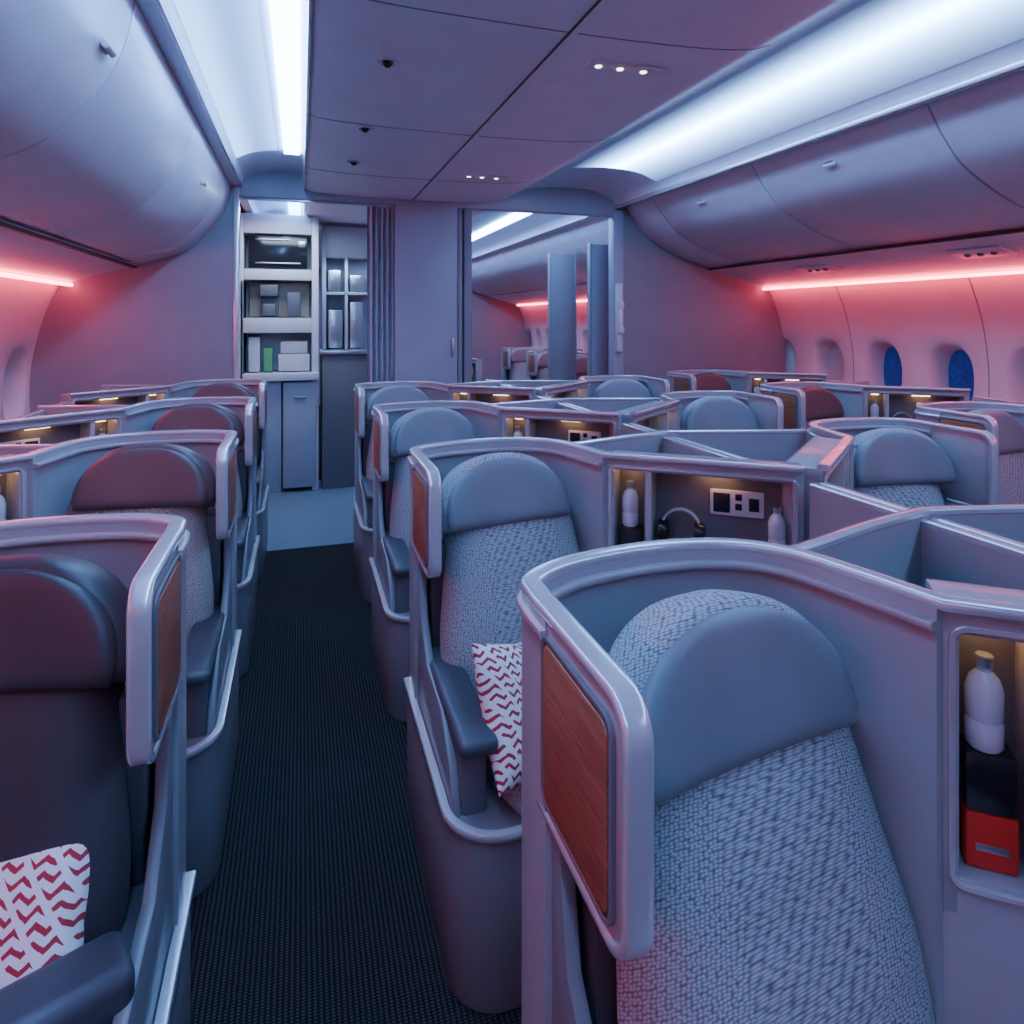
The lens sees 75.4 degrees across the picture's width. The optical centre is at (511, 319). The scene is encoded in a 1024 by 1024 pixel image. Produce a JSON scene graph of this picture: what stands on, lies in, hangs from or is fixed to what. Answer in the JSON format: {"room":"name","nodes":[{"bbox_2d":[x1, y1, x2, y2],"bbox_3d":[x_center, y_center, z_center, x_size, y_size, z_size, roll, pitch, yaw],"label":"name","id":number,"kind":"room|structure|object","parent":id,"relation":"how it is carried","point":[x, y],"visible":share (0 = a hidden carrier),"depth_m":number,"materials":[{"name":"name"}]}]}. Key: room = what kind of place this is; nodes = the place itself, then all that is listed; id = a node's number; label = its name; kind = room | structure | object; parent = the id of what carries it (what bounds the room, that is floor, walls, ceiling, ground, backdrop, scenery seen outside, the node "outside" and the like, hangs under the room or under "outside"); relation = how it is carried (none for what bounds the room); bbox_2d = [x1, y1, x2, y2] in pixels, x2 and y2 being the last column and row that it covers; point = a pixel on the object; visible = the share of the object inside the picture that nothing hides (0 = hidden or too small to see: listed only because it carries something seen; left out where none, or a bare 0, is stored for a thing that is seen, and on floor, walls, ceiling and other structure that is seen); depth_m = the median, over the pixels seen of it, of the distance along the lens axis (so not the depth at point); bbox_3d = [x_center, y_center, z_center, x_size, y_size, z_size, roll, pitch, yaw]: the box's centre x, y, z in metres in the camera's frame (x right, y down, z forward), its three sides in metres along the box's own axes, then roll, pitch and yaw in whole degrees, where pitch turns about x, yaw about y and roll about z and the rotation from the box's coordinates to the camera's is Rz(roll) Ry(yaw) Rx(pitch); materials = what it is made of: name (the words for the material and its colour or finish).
{"room":"aircraft cabin","nodes":[
{"label":"aircraft cabin","id":0,"kind":"room"},
{"bbox_2d":[0,270,66,419],"bbox_3d":[-3.276,0.650,4.570,0.462,1.900,16.240,0,0,-18],"label":"wall","id":1,"kind":"structure","parent":0,"point":[24,304],"depth_m":4.30,"materials":[{"name":"plastic"}]},
{"bbox_2d":[29,185,235,412],"bbox_3d":[-2.676,0.300,4.730,1.302,2.600,0.040,0,0,-18],"label":"wall","id":2,"kind":"structure","parent":0,"point":[167,320],"depth_m":4.72,"materials":[{"name":"plastic"}]},
{"bbox_2d":[0,221,136,267],"bbox_3d":[-1.543,-0.377,1.135,0.030,0.018,7.500,0,0,-18],"label":"trim","id":3,"kind":"structure","parent":2,"relation":"attached to","point":[4,225],"depth_m":3.19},
{"bbox_2d":[155,0,241,186],"bbox_3d":[-0.874,-0.998,1.348,0.015,0.025,7.500,0,0,-18],"label":"trim","id":4,"kind":"structure","parent":2,"relation":"attached to","point":[160,4],"depth_m":2.67,"materials":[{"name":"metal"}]},
{"bbox_2d":[233,186,239,378],"bbox_3d":[-2.051,0.305,4.930,0.040,2.590,0.080,0,0,-18],"label":"trim","id":5,"kind":"structure","parent":2,"relation":"attached to","point":[236,198],"depth_m":4.89,"materials":[{"name":"silver metal"}]},
{"bbox_2d":[190,405,521,1023],"bbox_3d":[-0.308,1.625,5.570,6.600,0.051,15.200,0,0,-18],"label":"floor","id":6,"kind":"structure","parent":0,"point":[316,909],"depth_m":2.06,"materials":[{"name":"carpet"}]},
{"bbox_2d":[0,513,195,1023],"bbox_3d":[-1.160,1.010,1.133,1.180,1.179,1.279,0,0,-18],"label":"seat","id":7,"kind":"object","parent":6,"relation":"on","point":[93,606],"visible":0.99,"depth_m":1.13,"materials":[{"name":"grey plastic"}]},
{"bbox_2d":[0,844,89,988],"bbox_3d":[-0.812,0.975,1.032,0.311,0.275,0.187,0,0,-11],"label":"throw pillow","id":8,"kind":"object","parent":7,"relation":"on","point":[44,894],"visible":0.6,"depth_m":1.03,"materials":[{"name":"fabric"}]},
{"bbox_2d":[0,429,241,898],"bbox_3d":[-1.513,1.010,2.238,1.180,1.179,1.279,0,0,-18],"label":"seat","id":9,"kind":"object","parent":6,"relation":"on","point":[191,475],"visible":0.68,"depth_m":2.20,"materials":[{"name":"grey plastic"}]},
{"bbox_3d":[-1.605,0.751,2.053,0.055,0.175,0.070,0,0,34],"label":"kit box","id":10,"kind":"object","parent":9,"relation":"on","visible":0},
{"bbox_2d":[0,487,5,520],"bbox_3d":[-1.604,0.591,2.058,0.052,0.142,0.052,0,0,-18],"label":"water bottle","id":11,"kind":"object","parent":10,"relation":"on","point":[2,499],"visible":0.77,"depth_m":2.06,"materials":[{"name":"plastic"}]},
{"bbox_2d":[0,396,259,677],"bbox_3d":[-1.866,1.010,3.343,1.180,1.179,1.279,0,0,-18],"label":"seat","id":12,"kind":"object","parent":6,"relation":"on","point":[60,422],"visible":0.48,"depth_m":3.28,"materials":[{"name":"grey plastic"}]},
{"bbox_2d":[60,379,268,578],"bbox_3d":[-2.218,1.010,4.448,1.180,1.179,1.279,0,0,-18],"label":"seat","id":13,"kind":"object","parent":6,"relation":"on","point":[126,394],"visible":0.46,"depth_m":4.37,"materials":[{"name":"grey plastic"}]},
{"bbox_2d":[240,213,318,492],"bbox_3d":[-2.598,0.310,6.267,1.460,2.580,0.680,0,0,-18],"label":"galley cabinet","id":14,"kind":"object","parent":6,"relation":"on","point":[279,253],"visible":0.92,"depth_m":6.17,"materials":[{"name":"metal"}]},
{"bbox_2d":[248,234,306,268],"bbox_3d":[-2.182,-0.635,6.179,0.520,0.310,0.060,0,0,-18],"label":"oven","id":15,"kind":"object","parent":14,"relation":"in","point":[270,251],"depth_m":6.17,"materials":[{"name":"metal"}]},
{"bbox_2d":[319,226,366,488],"bbox_3d":[-1.639,0.335,6.599,0.550,2.530,0.630,0,0,-18],"label":"tall cabinet","id":16,"kind":"object","parent":6,"relation":"on","point":[343,350],"depth_m":6.55,"materials":[{"name":"metal"}]},
{"bbox_2d":[319,348,366,354],"bbox_3d":[-1.639,0.310,6.599,0.550,0.040,0.630,0,0,-18],"label":"countertop","id":17,"kind":"structure","parent":16,"relation":"on","point":[328,351],"depth_m":6.30,"materials":[{"name":"metal"}]},
{"bbox_2d":[390,200,471,383],"bbox_3d":[-0.706,0.325,5.608,0.645,2.550,0.585,0,0,-18],"label":"closet","id":18,"kind":"object","parent":6,"relation":"on","point":[433,241],"visible":0.58,"depth_m":5.34,"materials":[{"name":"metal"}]},
{"bbox_2d":[352,379,536,601],"bbox_3d":[-0.502,1.010,4.439,1.180,1.179,1.279,0,0,-18],"label":"seat","id":19,"kind":"object","parent":6,"relation":"on","point":[367,394],"visible":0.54,"depth_m":4.21,"materials":[{"name":"grey plastic"}]},
{"bbox_2d":[472,358,481,381],"bbox_3d":[-1.008,1.010,7.553,1.180,1.179,1.279,0,0,-18],"label":"seat","id":20,"kind":"object","parent":6,"relation":"on","point":[476,363],"visible":0.03,"depth_m":7.29,"materials":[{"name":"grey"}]},
{"bbox_2d":[369,395,621,721],"bbox_3d":[-0.150,1.010,3.334,1.180,1.179,1.279,0,0,-18],"label":"seat","id":21,"kind":"object","parent":6,"relation":"on","point":[398,427],"visible":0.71,"depth_m":3.10,"materials":[{"name":"grey plastic"}]},
{"bbox_3d":[0.032,0.751,3.237,0.070,0.175,0.055,0,0,21],"label":"kit box","id":22,"kind":"object","parent":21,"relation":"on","visible":0},
{"bbox_2d":[513,426,522,436],"bbox_3d":[0.029,0.591,3.240,0.052,0.142,0.052,0,0,-18],"label":"water bottle","id":23,"kind":"object","parent":22,"relation":"on","point":[517,433],"visible":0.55,"depth_m":3.23,"materials":[{"name":"plastic"}]},
{"bbox_2d":[501,347,582,379],"bbox_3d":[0.379,1.010,10.116,1.180,1.179,1.279,0,0,-18],"label":"seat","id":24,"kind":"object","parent":6,"relation":"on","point":[513,359],"visible":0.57,"depth_m":9.90,"materials":[{"name":"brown plastic"}]},
{"bbox_2d":[526,350,586,379],"bbox_3d":[0.731,1.010,9.011,1.180,1.179,1.279,0,0,-18],"label":"seat","id":25,"kind":"object","parent":6,"relation":"on","point":[536,361],"visible":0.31,"depth_m":8.78,"materials":[{"name":"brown plastic"}]},
{"bbox_2d":[548,253,575,379],"bbox_3d":[0.531,0.446,7.019,0.304,2.308,0.066,0,0,-18],"label":"divider","id":26,"kind":"object","parent":6,"relation":"on","point":[561,267],"visible":0.56,"depth_m":6.99,"materials":[{"name":"plastic"}]},
{"bbox_2d":[490,375,669,399],"bbox_3d":[0.534,1.010,4.770,1.180,1.179,1.279,0,0,-18],"label":"seat","id":27,"kind":"object","parent":6,"relation":"on","point":[597,386],"visible":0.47,"depth_m":4.77,"materials":[{"name":"grey plastic"}]},
{"bbox_2d":[576,355,586,380],"bbox_3d":[1.084,1.010,7.905,1.180,1.179,1.279,0,0,-18],"label":"seat","id":28,"kind":"object","parent":6,"relation":"on","point":[581,360],"visible":0.1,"depth_m":7.71,"materials":[{"name":"brown plastic"}]},
{"bbox_2d":[587,243,608,375],"bbox_3d":[0.826,0.436,6.325,0.204,2.328,0.066,0,0,-18],"label":"divider","id":29,"kind":"object","parent":6,"relation":"on","point":[597,254],"visible":0.49,"depth_m":6.30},
{"bbox_2d":[404,423,803,1012],"bbox_3d":[0.203,1.010,2.229,1.180,1.179,1.279,0,0,-18],"label":"seat","id":30,"kind":"object","parent":6,"relation":"on","point":[485,513],"visible":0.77,"depth_m":1.98,"materials":[{"name":"grey plastic"}]},
{"bbox_2d":[471,642,521,796],"bbox_3d":[0.035,1.010,1.733,0.196,0.366,0.395,0,0,41],"label":"throw pillow","id":31,"kind":"object","parent":30,"relation":"on","point":[497,667],"visible":0.38,"depth_m":1.64,"materials":[{"name":"fabric"}]},
{"bbox_2d":[486,754,521,816],"bbox_3d":[0.138,1.157,1.830,0.470,0.105,0.430,0,0,-27],"label":"seat cushion","id":32,"kind":"object","parent":30,"relation":"on","point":[509,804],"depth_m":1.63,"materials":[{"name":"grey fabric"}]},
{"bbox_2d":[620,524,642,543],"bbox_3d":[0.385,0.750,2.132,0.070,0.175,0.055,0,0,21],"label":"kit box","id":33,"kind":"object","parent":30,"relation":"on","point":[627,534],"visible":0.15,"depth_m":2.11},
{"bbox_2d":[622,480,638,526],"bbox_3d":[0.382,0.591,2.135,0.052,0.142,0.052,0,0,-18],"label":"water bottle","id":34,"kind":"object","parent":33,"relation":"on","point":[630,500],"visible":1,"depth_m":2.12,"materials":[{"name":"plastic"}]},
{"bbox_2d":[658,507,705,538],"bbox_3d":[0.534,0.644,2.082,0.142,0.108,0.068,0,0,21],"label":"headphones","id":35,"kind":"object","parent":30,"relation":"on","point":[663,525],"visible":0.91,"depth_m":2.07,"materials":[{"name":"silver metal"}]},
{"bbox_2d":[768,505,785,544],"bbox_3d":[0.793,0.627,1.983,0.052,0.142,0.052,0,0,-18],"label":"water bottle","id":36,"kind":"object","parent":30,"relation":"on","point":[776,522],"visible":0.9,"depth_m":1.97,"materials":[{"name":"plastic"}]},
{"bbox_2d":[541,390,783,436],"bbox_3d":[0.887,1.010,3.665,1.180,1.179,1.279,0,0,-18],"label":"seat","id":37,"kind":"object","parent":6,"relation":"on","point":[694,409],"visible":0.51,"depth_m":3.66,"materials":[{"name":"grey plastic"}]},
{"bbox_2d":[667,369,826,392],"bbox_3d":[1.821,1.010,5.496,1.180,1.179,1.279,0,0,-18],"label":"seat","id":38,"kind":"object","parent":6,"relation":"on","point":[693,379],"visible":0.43,"depth_m":5.36,"materials":[{"name":"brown plastic"}]},
{"bbox_3d":[2.003,0.751,5.399,0.070,0.175,0.055,0,0,21],"label":"kit box","id":39,"kind":"object","parent":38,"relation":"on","visible":0},
{"bbox_2d":[754,384,759,393],"bbox_3d":[2.000,0.591,5.402,0.052,0.142,0.052,0,0,-18],"label":"water bottle","id":40,"kind":"object","parent":39,"relation":"on","point":[756,389],"visible":0.55,"depth_m":5.38,"materials":[{"name":"plastic"}]},
{"bbox_2d":[517,483,1023,1023],"bbox_3d":[0.556,1.010,1.124,1.180,1.179,1.279,0,0,-18],"label":"seat","id":41,"kind":"object","parent":6,"relation":"on","point":[740,757],"visible":1,"depth_m":0.97,"materials":[{"name":"plastic"}]},
{"bbox_2d":[959,734,1018,875],"bbox_3d":[0.738,0.750,1.027,0.070,0.175,0.055,0,0,21],"label":"kit box","id":42,"kind":"object","parent":41,"relation":"on","point":[988,783],"visible":0.92,"depth_m":1.01,"materials":[{"name":"cardboard"}]},
{"bbox_2d":[964,650,1004,753],"bbox_3d":[0.734,0.591,1.030,0.052,0.142,0.052,0,0,-18],"label":"water bottle","id":43,"kind":"object","parent":42,"relation":"on","point":[984,694],"visible":1,"depth_m":1.01,"materials":[{"name":"plastic"}]},
{"bbox_2d":[629,417,998,545],"bbox_3d":[1.239,1.010,2.560,1.180,1.179,1.279,0,0,-18],"label":"seat","id":44,"kind":"object","parent":6,"relation":"on","point":[911,463],"visible":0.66,"depth_m":2.55,"materials":[{"name":"grey plastic"}]},
{"bbox_2d":[759,380,969,442],"bbox_3d":[2.174,1.010,4.391,1.180,1.179,1.279,0,0,-18],"label":"seat","id":45,"kind":"object","parent":6,"relation":"on","point":[804,402],"visible":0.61,"depth_m":4.25,"materials":[{"name":"grey plastic"}]},
{"bbox_3d":[2.356,0.751,4.294,0.070,0.175,0.055,0,0,21],"label":"kit box","id":46,"kind":"object","parent":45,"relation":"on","visible":0},
{"bbox_2d":[870,400,878,416],"bbox_3d":[2.353,0.591,4.296,0.052,0.142,0.052,0,0,-18],"label":"water bottle","id":47,"kind":"object","parent":46,"relation":"on","point":[874,409],"visible":0.8,"depth_m":4.28,"materials":[{"name":"plastic"}]},
{"bbox_2d":[820,482,1023,547],"bbox_3d":[1.592,1.010,1.455,1.180,1.179,1.279,0,0,-18],"label":"seat","id":48,"kind":"object","parent":6,"relation":"on","point":[1001,522],"visible":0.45,"depth_m":1.58,"materials":[{"name":"grey plastic"}]},
{"bbox_2d":[914,396,1023,505],"bbox_3d":[2.527,1.010,3.285,1.180,1.179,1.279,0,0,-18],"label":"seat","id":49,"kind":"object","parent":6,"relation":"on","point":[1003,418],"visible":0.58,"depth_m":3.13,"materials":[{"name":"grey plastic"}]},
{"bbox_2d":[319,269,531,404],"bbox_3d":[-2.626,0.200,12.834,6.600,2.800,0.050,0,0,-18],"label":"wall","id":50,"kind":"structure","parent":0,"point":[497,324],"depth_m":13.52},
{"bbox_2d":[136,0,1023,268],"bbox_3d":[-0.560,-1.054,5.489,3.250,0.184,15.200,0,0,-18],"label":"ceiling","id":51,"kind":"structure","parent":0,"point":[452,73],"depth_m":2.84,"materials":[{"name":"plastic"}]},
{"bbox_2d":[0,0,133,156],"bbox_3d":[-1.515,-0.750,1.306,1.108,0.700,1.242,0,0,-18],"label":"bin","id":52,"kind":"object","parent":51,"relation":"attached to","point":[53,61],"visible":1,"depth_m":1.77,"materials":[{"name":"plastic"}]},
{"bbox_2d":[100,37,116,58],"bbox_3d":[-1.186,-0.802,1.931,0.044,0.050,0.090,0,0,-18],"label":"latch","id":53,"kind":"object","parent":52,"relation":"attached to","point":[107,49],"visible":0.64,"depth_m":1.91,"materials":[{"name":"metal"}]},
{"bbox_2d":[0,0,195,233],"bbox_3d":[-1.895,-0.750,2.497,1.108,0.700,1.242,0,0,-18],"label":"bin","id":54,"kind":"object","parent":51,"relation":"attached to","point":[124,144],"visible":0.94,"depth_m":2.45,"materials":[{"name":"plastic"}]},
{"bbox_2d":[40,117,223,257],"bbox_3d":[-2.275,-0.750,3.688,1.108,0.700,1.242,0,0,-18],"label":"bin","id":55,"kind":"object","parent":51,"relation":"attached to","point":[182,203],"visible":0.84,"depth_m":3.63,"materials":[{"name":"plastic"}]},
{"bbox_2d":[115,172,230,263],"bbox_3d":[-2.536,-0.750,4.507,1.108,0.700,0.462,0,0,-18],"label":"bin","id":56,"kind":"object","parent":51,"relation":"attached to","point":[203,228],"visible":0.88,"depth_m":4.58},
{"bbox_2d":[173,0,276,157],"bbox_3d":[-0.650,-1.089,1.131,0.250,0.070,6.750,0,0,-18],"label":"ceiling panel","id":57,"kind":"object","parent":51,"relation":"attached to","point":[224,36],"visible":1,"depth_m":2.84,"materials":[{"name":"white"}]},
{"bbox_2d":[269,0,299,154],"bbox_3d":[-0.440,-1.109,1.198,0.100,0.012,6.750,0,0,-18],"label":"recessed light","id":58,"kind":"object","parent":51,"relation":"in","point":[284,14],"visible":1,"depth_m":2.88,"materials":[{"name":"white"}]},
{"bbox_2d":[288,202,299,214],"bbox_3d":[-2.839,-1.109,8.699,0.110,0.012,7.100,0,0,-18],"label":"recessed light","id":59,"kind":"object","parent":51,"relation":"in","point":[294,208],"visible":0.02,"depth_m":6.55,"materials":[{"name":"white"}]},
{"bbox_2d":[304,0,312,190],"bbox_3d":[-0.444,-1.002,1.485,0.014,0.035,7.500,0,0,-18],"label":"trim","id":60,"kind":"structure","parent":51,"relation":"attached to","point":[310,2],"depth_m":2.68,"materials":[{"name":"silver metal"}]},
{"bbox_2d":[347,160,360,165],"bbox_3d":[-0.966,-0.962,4.048,0.084,0.035,0.084,0,0,-18],"label":"recessed light","id":61,"kind":"object","parent":51,"relation":"in","point":[352,162],"visible":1,"depth_m":4.03,"materials":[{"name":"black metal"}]},
{"bbox_2d":[357,125,373,132],"bbox_3d":[-0.738,-0.962,3.333,0.084,0.035,0.084,0,0,-18],"label":"recessed light","id":62,"kind":"object","parent":51,"relation":"in","point":[364,128],"visible":1,"depth_m":3.32,"materials":[{"name":"silver metal"}]},
{"bbox_2d":[376,56,398,67],"bbox_3d":[-0.465,-0.962,2.476,0.084,0.035,0.084,0,0,-18],"label":"recessed light","id":63,"kind":"object","parent":51,"relation":"in","point":[385,61],"visible":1,"depth_m":2.46,"materials":[{"name":"silver metal"}]},
{"bbox_2d":[308,167,540,182],"bbox_3d":[-0.563,-0.990,4.544,1.631,0.060,0.004,0,0,-18],"label":"trim","id":64,"kind":"structure","parent":51,"relation":"attached to","point":[308,167],"depth_m":4.50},
{"bbox_2d":[309,114,612,141],"bbox_3d":[-0.213,-0.990,3.448,1.631,0.060,0.004,0,0,-18],"label":"trim","id":65,"kind":"structure","parent":51,"relation":"attached to","point":[309,114],"depth_m":3.43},
{"bbox_2d":[460,174,508,179],"bbox_3d":[-0.183,-0.962,4.455,0.320,0.010,0.070,0,0,-18],"label":"plate","id":66,"kind":"object","parent":51,"relation":"attached to","point":[462,175],"visible":0.99,"depth_m":4.45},
{"bbox_2d":[472,213,531,240],"bbox_3d":[-0.638,-1.129,9.401,0.160,0.012,7.100,0,0,-18],"label":"recessed light","id":67,"kind":"object","parent":51,"relation":"in","point":[516,216],"visible":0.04,"depth_m":7.79,"materials":[{"name":"white"}]},
{"bbox_2d":[412,0,610,201],"bbox_3d":[0.356,-0.955,1.740,0.020,0.010,7.500,0,0,-18],"label":"trim","id":68,"kind":"structure","parent":51,"relation":"attached to","point":[603,3],"depth_m":2.60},
{"bbox_2d":[369,0,770,49],"bbox_3d":[0.182,-0.990,2.210,1.631,0.060,0.004,0,0,-18],"label":"trim","id":69,"kind":"structure","parent":51,"relation":"attached to","point":[369,0],"depth_m":2.19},
{"bbox_2d":[583,60,665,76],"bbox_3d":[0.431,-0.962,2.531,0.320,0.010,0.070,0,0,-18],"label":"plate","id":70,"kind":"object","parent":51,"relation":"attached to","point":[606,66],"visible":0.98,"depth_m":2.52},
{"bbox_2d":[573,0,1023,180],"bbox_3d":[1.780,-1.102,1.828,0.698,0.076,6.600,0,0,-18],"label":"light","id":71,"kind":"object","parent":51,"relation":"attached to","point":[881,46],"visible":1,"depth_m":3.02,"materials":[{"name":"white"}]},
{"bbox_3d":[3.900,-0.795,-0.655,1.528,0.610,0.772,0,0,-18],"label":"bin","id":72,"kind":"object","parent":51,"relation":"attached to","visible":0},
{"bbox_2d":[713,228,1023,286],"bbox_3d":[3.243,-0.401,2.665,0.600,0.178,7.485,0,0,-18],"label":"panel","id":73,"kind":"object","parent":72,"relation":"attached to","point":[926,259],"visible":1,"depth_m":4.59,"materials":[{"name":"plastic"}]},
{"bbox_2d":[653,164,866,262],"bbox_3d":[2.071,-0.795,5.075,1.528,0.610,1.242,0,0,-18],"label":"bin","id":74,"kind":"object","parent":73,"relation":"on","point":[739,221],"visible":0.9,"depth_m":4.82,"materials":[{"name":"plastic"}]},
{"bbox_2d":[795,264,841,272],"bbox_3d":[2.389,-0.399,5.171,0.157,0.048,0.320,0,0,-18],"label":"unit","id":75,"kind":"object","parent":73,"relation":"attached to","point":[821,268],"visible":1,"depth_m":5.14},
{"bbox_2d":[752,104,1023,247],"bbox_3d":[2.451,-0.795,3.884,1.528,0.610,1.242,0,0,-18],"label":"bin","id":76,"kind":"object","parent":73,"relation":"on","point":[897,178],"visible":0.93,"depth_m":3.61,"materials":[{"name":"plastic"}]},
{"bbox_2d":[822,160,836,168],"bbox_3d":[1.791,-0.883,3.721,0.045,0.050,0.090,0,0,-18],"label":"latch","id":77,"kind":"object","parent":76,"relation":"attached to","point":[830,163],"visible":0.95,"depth_m":3.71,"materials":[{"name":"metal"}]},
{"bbox_2d":[763,270,1023,289],"bbox_3d":[3.520,-0.295,2.792,0.025,0.020,7.380,0,0,-18],"label":"light","id":78,"kind":"object","parent":73,"relation":"attached to","point":[1015,271],"visible":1,"depth_m":4.80,"materials":[{"name":"white"}]},
{"bbox_2d":[928,70,1023,206],"bbox_3d":[2.831,-0.795,2.693,1.528,0.610,1.242,0,0,-18],"label":"bin","id":79,"kind":"object","parent":73,"relation":"on","point":[983,124],"visible":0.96,"depth_m":2.94,"materials":[{"name":"plastic"}]},
{"bbox_2d":[946,246,1017,258],"bbox_3d":[2.785,-0.399,3.933,0.157,0.048,0.320,0,0,-18],"label":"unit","id":80,"kind":"object","parent":73,"relation":"attached to","point":[991,251],"visible":1,"depth_m":3.91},
{"bbox_3d":[-1.135,-0.750,0.115,1.108,0.700,1.242,0,0,-18],"label":"bin","id":81,"kind":"object","parent":51,"relation":"attached to","visible":0},
{"bbox_2d":[0,219,137,281],"bbox_3d":[-1.715,-0.331,1.082,0.410,0.138,7.485,0,0,-18],"label":"panel","id":82,"kind":"object","parent":81,"relation":"attached to","point":[19,253],"visible":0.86,"depth_m":3.59,"materials":[{"name":"plastic"}]},
{"bbox_2d":[0,272,72,285],"bbox_3d":[-1.924,-0.243,1.055,0.025,0.022,7.380,0,0,-18],"label":"light","id":83,"kind":"object","parent":82,"relation":"attached to","point":[2,274],"visible":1,"depth_m":3.91,"materials":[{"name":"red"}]},
{"bbox_2d":[623,208,784,378],"bbox_3d":[1.808,0.300,6.161,1.750,2.600,0.040,0,0,-18],"label":"wall","id":84,"kind":"structure","parent":0,"point":[680,313],"depth_m":6.08,"materials":[{"name":"plastic"}]},
{"bbox_2d":[367,206,393,381],"bbox_3d":[-1.044,0.335,5.262,0.210,2.470,0.056,0,0,-18],"label":"curtain","id":85,"kind":"object","parent":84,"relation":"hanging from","point":[380,220],"visible":0.65,"depth_m":5.25,"materials":[{"name":"fabric"}]},
{"bbox_2d":[239,170,621,216],"bbox_3d":[-0.540,-1.030,5.443,3.160,0.220,0.100,0,0,-18],"label":"trim","id":86,"kind":"structure","parent":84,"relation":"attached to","point":[279,184],"depth_m":5.54,"materials":[{"name":"plastic"}]},
{"bbox_2d":[240,197,393,206],"bbox_3d":[-1.489,-0.911,5.125,1.140,0.018,0.030,0,0,-18],"label":"rail","id":87,"kind":"object","parent":86,"relation":"attached to","point":[242,198],"depth_m":5.10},
{"bbox_2d":[609,210,623,374],"bbox_3d":[0.925,0.315,5.885,0.100,2.570,0.110,0,0,-18],"label":"trim","id":88,"kind":"structure","parent":84,"relation":"attached to","point":[616,221],"depth_m":5.84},
{"bbox_2d":[615,283,623,351],"bbox_3d":[0.944,-0.020,5.791,0.060,0.600,0.080,0,0,-18],"label":"handset","id":89,"kind":"object","parent":84,"relation":"attached to","point":[619,305],"visible":1,"depth_m":5.79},
{"bbox_2d":[626,198,743,266],"bbox_3d":[1.810,-0.795,5.894,1.528,0.610,0.462,0,0,-18],"label":"bin","id":90,"kind":"object","parent":84,"relation":"attached to","point":[647,216],"visible":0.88,"depth_m":5.74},
{"bbox_2d":[614,57,1023,209],"bbox_3d":[2.057,-0.993,2.284,0.028,0.035,7.500,0,0,-18],"label":"trim","id":91,"kind":"structure","parent":84,"relation":"attached to","point":[1017,64],"depth_m":3.29,"materials":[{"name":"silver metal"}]},
{"bbox_2d":[708,228,1023,269],"bbox_3d":[2.975,-0.471,2.576,0.035,0.018,7.500,0,0,-18],"label":"trim","id":92,"kind":"structure","parent":84,"relation":"attached to","point":[1014,231],"depth_m":4.27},
{"bbox_2d":[518,269,1023,400],"bbox_3d":[2.578,0.625,6.428,0.520,1.950,16.820,0,0,-18],"label":"wall","id":93,"kind":"structure","parent":0,"point":[926,322],"depth_m":5.03,"materials":[{"name":"plastic"}]},
{"bbox_2d":[488,284,586,304],"bbox_3d":[0.926,-0.401,9.926,0.600,0.178,7.450,0,0,-18],"label":"panel","id":94,"kind":"object","parent":93,"relation":"attached to","point":[534,296],"visible":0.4,"depth_m":11.64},
{"bbox_2d":[472,280,508,295],"bbox_3d":[-0.390,-0.795,12.787,1.528,0.610,1.192,0,0,-18],"label":"bin","id":95,"kind":"object","parent":94,"relation":"on","point":[476,287],"visible":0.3,"depth_m":12.57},
{"bbox_2d":[472,259,531,292],"bbox_3d":[-0.018,-0.795,11.620,1.528,0.610,1.242,0,0,-18],"label":"bin","id":96,"kind":"object","parent":94,"relation":"on","point":[480,275],"visible":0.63,"depth_m":11.35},
{"bbox_2d":[478,251,547,290],"bbox_3d":[0.362,-0.795,10.429,1.528,0.610,1.242,0,0,-18],"label":"bin","id":97,"kind":"object","parent":94,"relation":"on","point":[495,264],"visible":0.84,"depth_m":10.24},
{"bbox_2d":[500,241,586,284],"bbox_3d":[0.743,-0.795,9.238,1.528,0.610,1.242,0,0,-18],"label":"bin","id":98,"kind":"object","parent":94,"relation":"on","point":[522,258],"visible":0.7,"depth_m":9.06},
{"bbox_2d":[517,300,586,305],"bbox_3d":[1.222,-0.295,9.995,0.025,0.020,7.300,0,0,-18],"label":"light","id":99,"kind":"object","parent":94,"relation":"attached to","point":[582,300],"visible":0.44,"depth_m":12.19,"materials":[{"name":"white"}]},
{"bbox_2d":[529,228,586,281],"bbox_3d":[1.123,-0.795,8.047,1.528,0.610,1.242,0,0,-18],"label":"bin","id":100,"kind":"object","parent":94,"relation":"on","point":[558,242],"visible":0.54,"depth_m":7.76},
{"bbox_2d":[566,209,712,267],"bbox_3d":[1.503,-0.795,6.856,1.528,0.610,1.242,0,0,-18],"label":"bin","id":101,"kind":"object","parent":94,"relation":"on","point":[596,230],"visible":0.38,"depth_m":6.76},
{"bbox_2d":[785,341,795,372],"bbox_3d":[2.753,0.430,6.484,0.028,0.452,0.300,0,0,-18],"label":"window","id":102,"kind":"structure","parent":93,"relation":"in","point":[790,357],"depth_m":6.51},
{"bbox_2d":[827,343,843,381],"bbox_3d":[2.929,0.430,5.931,0.028,0.452,0.300,0,0,-18],"label":"window","id":103,"kind":"structure","parent":93,"relation":"in","point":[835,362],"depth_m":5.96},
{"bbox_2d":[834,282,853,381],"bbox_3d":[2.794,0.175,5.584,0.224,1.051,0.006,0,0,-18],"label":"trim","id":104,"kind":"structure","parent":93,"relation":"attached to","point":[834,282],"depth_m":5.61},
{"bbox_2d":[884,346,901,385],"bbox_3d":[3.144,0.430,5.391,0.028,0.452,0.300,0,0,-18],"label":"window","id":105,"kind":"structure","parent":93,"relation":"in","point":[892,362],"depth_m":5.43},
{"bbox_2d":[948,349,973,400],"bbox_3d":[3.320,0.430,4.838,0.028,0.452,0.300,0,0,-18],"label":"window","id":106,"kind":"structure","parent":93,"relation":"in","point":[960,373],"depth_m":4.87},
{"bbox_2d":[966,273,989,397],"bbox_3d":[3.146,0.175,4.479,0.224,1.051,0.006,0,0,-18],"label":"trim","id":107,"kind":"structure","parent":93,"relation":"attached to","point":[966,273],"depth_m":4.50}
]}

